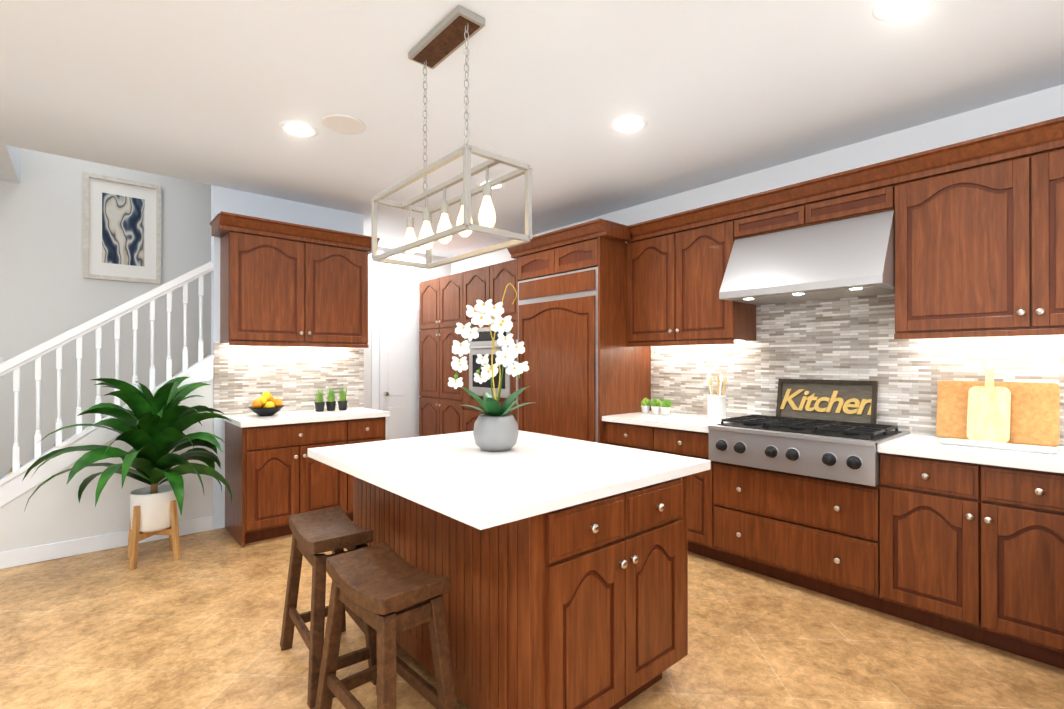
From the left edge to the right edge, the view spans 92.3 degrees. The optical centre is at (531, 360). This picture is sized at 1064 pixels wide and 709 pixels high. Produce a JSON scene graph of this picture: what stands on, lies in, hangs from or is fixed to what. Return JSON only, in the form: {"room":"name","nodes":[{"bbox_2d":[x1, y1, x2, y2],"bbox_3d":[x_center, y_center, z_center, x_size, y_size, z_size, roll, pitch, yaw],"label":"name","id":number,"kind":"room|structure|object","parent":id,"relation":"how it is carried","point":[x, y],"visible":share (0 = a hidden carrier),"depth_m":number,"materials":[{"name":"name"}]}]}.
{"room":"kitchen","nodes":[
{"label":"kitchen","id":0,"kind":"room"},
{"bbox_2d":[0,148,210,477],"bbox_3d":[-4.319,-0.569,3.921,5.139,3.850,0.120,0,0,-41],"label":"wall","id":1,"kind":"structure","parent":0,"point":[48,291],"depth_m":4.25,"materials":[{"name":"white paint"}]},
{"bbox_2d":[83,172,160,283],"bbox_3d":[-3.571,-1.137,4.474,0.530,0.890,0.030,0,0,-41],"label":"framed painting","id":2,"kind":"object","parent":1,"relation":"attached to","point":[121,229],"visible":0.92,"depth_m":4.46,"materials":[{"name":"white paper"}]},
{"bbox_2d":[211,185,363,528],"bbox_3d":[-2.128,-0.567,4.560,1.240,3.850,0.120,0,0,-41],"label":"wall","id":3,"kind":"structure","parent":0,"point":[223,199],"depth_m":4.23,"materials":[{"name":"white paint"}]},
{"bbox_2d":[214,342,363,414],"bbox_3d":[-2.085,0.150,4.509,1.238,0.585,0.008,0,0,-41],"label":"backsplash","id":4,"kind":"structure","parent":3,"relation":"attached to","point":[292,378],"depth_m":4.45,"materials":[{"name":"tile"}]},
{"bbox_2d":[210,211,379,347],"bbox_3d":[-1.969,-0.605,4.336,1.245,0.985,0.424,0,0,-41],"label":"upper cabinet","id":5,"kind":"object","parent":3,"relation":"attached to","point":[287,284],"visible":1,"depth_m":4.16,"materials":[{"name":"brown wood"}]},
{"bbox_2d":[363,247,450,408],"bbox_3d":[-1.847,-0.016,6.410,1.860,2.760,0.120,0,0,-41],"label":"wall","id":6,"kind":"structure","parent":0,"point":[393,282],"depth_m":6.42,"materials":[{"name":"white paint"}]},
{"bbox_2d":[371,298,420,439],"bbox_3d":[-1.549,0.304,6.517,0.990,2.119,0.107,0,0,-41],"label":"door","id":7,"kind":"structure","parent":6,"relation":"attached to","point":[395,330],"depth_m":6.40,"materials":[{"name":"white"}]},
{"bbox_2d":[0,521,1063,708],"bbox_3d":[-0.751,1.377,1.242,7.240,0.060,9.340,0,0,-41],"label":"floor","id":8,"kind":"structure","parent":0,"point":[198,625],"depth_m":2.41,"materials":[{"name":"tile"}]},
{"bbox_2d":[0,261,214,568],"bbox_3d":[-3.260,0.279,4.112,3.189,2.153,0.978,0,0,-41],"label":"staircase","id":9,"kind":"structure","parent":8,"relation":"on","point":[55,519],"depth_m":3.61,"materials":[{"name":"white paint"}]},
{"bbox_2d":[22,377,231,569],"bbox_3d":[-2.582,0.733,3.333,1.084,1.240,1.017,0,0,-41],"label":"dracaena plant","id":10,"kind":"object","parent":8,"relation":"on","point":[149,427],"visible":1,"depth_m":3.38,"materials":[{"name":"green plant"}]},
{"bbox_2d":[222,407,389,547],"bbox_3d":[-1.862,0.900,4.266,1.140,0.913,0.663,0,0,-41],"label":"base cabinet","id":11,"kind":"object","parent":8,"relation":"on","point":[276,476],"visible":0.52,"depth_m":3.91,"materials":[{"name":"brown wood"}]},
{"bbox_2d":[249,391,283,415],"bbox_3d":[-2.130,0.346,4.103,0.260,0.192,0.260,0,0,-41],"label":"fruit bowl","id":12,"kind":"object","parent":11,"relation":"on","point":[266,403],"visible":1,"depth_m":4.04,"materials":[{"name":"food"}]},
{"bbox_2d":[314,389,325,411],"bbox_3d":[-1.853,0.333,4.438,0.109,0.219,0.103,0,0,-41],"label":"potted plant","id":13,"kind":"object","parent":11,"relation":"on","point":[319,405],"visible":1,"depth_m":4.42,"materials":[{"name":"grey"}]},
{"bbox_2d":[326,386,335,410],"bbox_3d":[-1.776,0.333,4.513,0.094,0.220,0.094,0,0,-41],"label":"potted plant","id":14,"kind":"object","parent":11,"relation":"on","point":[330,404],"visible":1,"depth_m":4.49,"materials":[{"name":"grey"}]},
{"bbox_2d":[338,387,347,409],"bbox_3d":[-1.692,0.333,4.576,0.097,0.220,0.092,0,0,-41],"label":"potted plant","id":15,"kind":"object","parent":11,"relation":"on","point":[342,403],"visible":1,"depth_m":4.55,"materials":[{"name":"grey"}]},
{"bbox_2d":[280,507,375,708],"bbox_3d":[-0.904,1.037,2.278,0.294,0.631,0.554,0,0,-37],"label":"stool","id":16,"kind":"object","parent":8,"relation":"on","point":[336,530],"visible":0.73,"depth_m":2.16,"materials":[{"name":"brown wood"}]},
{"bbox_2d":[315,542,457,708],"bbox_3d":[-0.512,1.035,1.784,0.313,0.631,0.563,0,0,-41],"label":"stool","id":17,"kind":"object","parent":8,"relation":"on","point":[374,587],"visible":1,"depth_m":1.71,"materials":[{"name":"brown wood"}]},
{"bbox_2d":[419,273,458,436],"bbox_3d":[-0.851,0.193,6.190,0.647,2.339,0.980,0,0,-41],"label":"tall cabinet","id":18,"kind":"object","parent":8,"relation":"on","point":[438,297],"depth_m":6.01,"materials":[{"name":"brown wood"}]},
{"bbox_2d":[459,247,510,431],"bbox_3d":[-0.212,0.133,5.434,0.679,2.454,1.000,0,0,-41],"label":"tall cabinet","id":19,"kind":"object","parent":8,"relation":"on","point":[486,283],"depth_m":5.36,"materials":[{"name":"brown wood"}]},
{"bbox_2d":[350,470,703,708],"bbox_3d":[-0.117,0.913,2.389,0.887,0.872,1.457,0,0,-41],"label":"kitchen island","id":20,"kind":"object","parent":8,"relation":"on","point":[561,563],"depth_m":1.81,"materials":[{"name":"brown wood"}]},
{"bbox_2d":[308,430,710,529],"bbox_3d":[-0.167,0.457,2.383,1.224,0.040,1.475,0,0,-41],"label":"island countertop","id":21,"kind":"structure","parent":20,"relation":"on","point":[449,475],"depth_m":2.04,"materials":[{"name":"white stone"}]},
{"bbox_2d":[448,283,530,451],"bbox_3d":[-0.178,0.029,2.485,0.418,0.815,0.453,0,0,-41],"label":"orchid","id":22,"kind":"object","parent":21,"relation":"on","point":[495,427],"visible":1,"depth_m":2.44,"materials":[{"name":"gray ceramic"},{"name":"petal"},{"name":"leaf"}]},
{"bbox_2d":[511,219,650,443],"bbox_3d":[0.444,0.130,4.673,0.691,2.454,1.050,0,0,-41],"label":"tall cabinet","id":23,"kind":"object","parent":8,"relation":"on","point":[566,310],"depth_m":4.30,"materials":[{"name":"brown wood"}]},
{"bbox_2d":[605,423,713,558],"bbox_3d":[1.121,0.919,3.941,0.634,0.872,0.940,0,0,-41],"label":"base cabinet","id":24,"kind":"object","parent":8,"relation":"on","point":[693,444],"depth_m":3.51,"materials":[{"name":"brown wood"}]},
{"bbox_2d":[602,411,728,434],"bbox_3d":[1.107,0.463,3.929,0.648,0.040,0.937,0,0,-41],"label":"countertop","id":25,"kind":"structure","parent":24,"relation":"on","point":[672,422],"depth_m":3.80,"materials":[{"name":"white stone"}]},
{"bbox_2d":[641,398,650,412],"bbox_3d":[0.957,0.377,4.283,0.082,0.130,0.084,0,0,-41],"label":"succulent pot","id":26,"kind":"object","parent":25,"relation":"on","point":[645,404],"visible":1,"depth_m":4.26,"materials":[{"name":"white"}]},
{"bbox_2d":[651,398,660,413],"bbox_3d":[1.023,0.377,4.208,0.082,0.130,0.084,0,0,-41],"label":"succulent pot","id":27,"kind":"object","parent":25,"relation":"on","point":[655,405],"visible":1,"depth_m":4.18,"materials":[{"name":"white"}]},
{"bbox_2d":[661,399,671,414],"bbox_3d":[1.089,0.377,4.133,0.082,0.130,0.084,0,0,-41],"label":"succulent pot","id":28,"kind":"object","parent":25,"relation":"on","point":[666,404],"visible":1,"depth_m":4.11,"materials":[{"name":"white"}]},
{"bbox_2d":[707,372,726,419],"bbox_3d":[1.380,0.265,3.823,0.160,0.351,0.140,0,0,-41],"label":"utensil crock","id":29,"kind":"object","parent":25,"relation":"on","point":[716,407],"visible":1,"depth_m":3.78,"materials":[{"name":"white ceramic"}]},
{"bbox_2d":[714,461,893,615],"bbox_3d":[1.739,1.005,3.232,0.634,0.695,1.064,0,0,-41],"label":"base cabinet","id":30,"kind":"object","parent":8,"relation":"on","point":[834,538],"depth_m":2.93,"materials":[{"name":"brown wood"}]},
{"bbox_2d":[708,415,909,485],"bbox_3d":[1.698,0.521,3.198,0.718,0.265,0.938,0,0,-41],"label":"gas rangetop","id":31,"kind":"object","parent":30,"relation":"in","point":[838,451],"visible":0.98,"depth_m":2.96,"materials":[{"name":"silver metal"}]},
{"bbox_2d":[776,379,877,423],"bbox_3d":[1.937,0.279,3.393,0.073,0.300,0.600,0,0,-41],"label":"kitchen sign","id":32,"kind":"object","parent":31,"relation":"on","point":[846,400],"visible":0.98,"depth_m":3.37,"materials":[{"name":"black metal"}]},
{"bbox_2d":[877,447,1063,668],"bbox_3d":[2.323,0.914,2.564,0.634,0.872,0.836,0,0,-41],"label":"base cabinet","id":33,"kind":"object","parent":8,"relation":"on","point":[932,531],"depth_m":2.38,"materials":[{"name":"brown wood"}]},
{"bbox_2d":[878,433,1063,474],"bbox_3d":[2.310,0.458,2.552,0.648,0.040,0.834,0,0,-41],"label":"countertop","id":34,"kind":"structure","parent":33,"relation":"on","point":[916,446],"depth_m":2.42,"materials":[{"name":"white stone"}]},
{"bbox_2d":[967,360,1010,442],"bbox_3d":[2.437,0.215,2.729,0.113,0.438,0.170,0,0,-41],"label":"paddle cutting board","id":35,"kind":"object","parent":34,"relation":"on","point":[989,411],"visible":0.98,"depth_m":2.72,"materials":[{"name":"beige wood"}]},
{"bbox_2d":[936,381,1059,446],"bbox_3d":[2.487,0.275,2.752,0.071,0.318,0.490,0,0,-41],"label":"cutting board","id":36,"kind":"object","parent":34,"relation":"on","point":[1035,414],"visible":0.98,"depth_m":2.67,"materials":[{"name":"brown wood"}]},
{"bbox_2d":[939,438,1059,453],"bbox_3d":[2.337,0.428,2.574,0.170,0.016,0.440,0,0,-41],"label":"platter","id":37,"kind":"object","parent":34,"relation":"on","point":[1009,446],"visible":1,"depth_m":2.53,"materials":[{"name":"white ceramic"}]},
{"bbox_2d":[0,0,1063,257],"bbox_3d":[-0.751,-1.988,1.254,7.000,1.150,9.100,0,0,-41],"label":"ceiling","id":38,"kind":"structure","parent":0,"point":[212,92],"depth_m":2.65,"materials":[{"name":"white paint"}]},
{"bbox_2d":[278,121,318,137],"bbox_3d":[-1.418,-1.402,3.111,0.224,0.008,0.224,0,0,-41],"label":"recessed light","id":39,"kind":"object","parent":38,"relation":"in","point":[299,129],"visible":1,"depth_m":3.10,"materials":[{"name":"white"}]},
{"bbox_2d":[321,114,365,133],"bbox_3d":[-1.118,-1.401,3.041,0.250,0.009,0.250,0,0,-41],"label":"ceiling speaker","id":40,"kind":"object","parent":38,"relation":"attached to","point":[343,123],"visible":1,"depth_m":3.02,"materials":[{"name":"white plastic"}]},
{"bbox_2d":[372,5,531,268],"bbox_3d":[-0.380,-0.939,2.224,0.311,0.940,0.801,0,0,-41],"label":"pendant light","id":41,"kind":"object","parent":38,"relation":"hanging from","point":[453,30],"visible":1,"depth_m":2.14,"materials":[{"name":"silver metal"}]},
{"bbox_2d":[477,179,504,189],"bbox_3d":[-0.325,-1.399,4.079,0.224,0.008,0.224,0,0,-41],"label":"recessed light","id":42,"kind":"object","parent":38,"relation":"in","point":[500,186],"visible":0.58,"depth_m":4.08,"materials":[{"name":"white"}]},
{"bbox_2d":[610,115,647,132],"bbox_3d":[0.576,-1.402,3.047,0.224,0.008,0.224,0,0,-41],"label":"recessed light","id":43,"kind":"object","parent":38,"relation":"in","point":[629,124],"visible":1,"depth_m":3.04,"materials":[{"name":"white"}]},
{"bbox_2d":[872,0,936,20],"bbox_3d":[1.469,-1.405,2.008,0.224,0.008,0.224,0,0,-41],"label":"recessed light","id":44,"kind":"object","parent":38,"relation":"in","point":[888,10],"visible":1,"depth_m":2.05,"materials":[{"name":"white"}]},
{"bbox_2d":[451,84,1063,435],"bbox_3d":[1.931,-0.025,3.588,0.120,2.760,9.340,0,0,-41],"label":"wall","id":45,"kind":"structure","parent":0,"point":[1031,108],"depth_m":3.32,"materials":[{"name":"white paint"}]},
{"bbox_2d":[626,200,757,343],"bbox_3d":[1.228,-0.622,4.038,0.349,0.955,0.940,0,0,-41],"label":"upper cabinet","id":46,"kind":"object","parent":45,"relation":"attached to","point":[677,265],"depth_m":3.84,"materials":[{"name":"brown wood"}]},
{"bbox_2d":[719,210,894,304],"bbox_3d":[1.770,-0.625,3.264,0.548,0.439,0.936,0,0,-41],"label":"range hood","id":47,"kind":"object","parent":45,"relation":"attached to","point":[851,257],"visible":0.88,"depth_m":3.08,"materials":[{"name":"silver metal"}]},
{"bbox_2d":[651,293,1063,445],"bbox_3d":[2.139,-0.204,3.252,0.008,1.285,3.319,0,0,-41],"label":"backsplash","id":48,"kind":"structure","parent":45,"relation":"attached to","point":[848,338],"depth_m":3.33,"materials":[{"name":"tile"}]},
{"bbox_2d":[890,116,1063,338],"bbox_3d":[2.537,-0.627,2.538,0.349,0.955,1.162,0,0,-41],"label":"upper cabinet","id":49,"kind":"object","parent":45,"relation":"attached to","point":[979,236],"depth_m":2.57,"materials":[{"name":"brown wood"}]}
]}

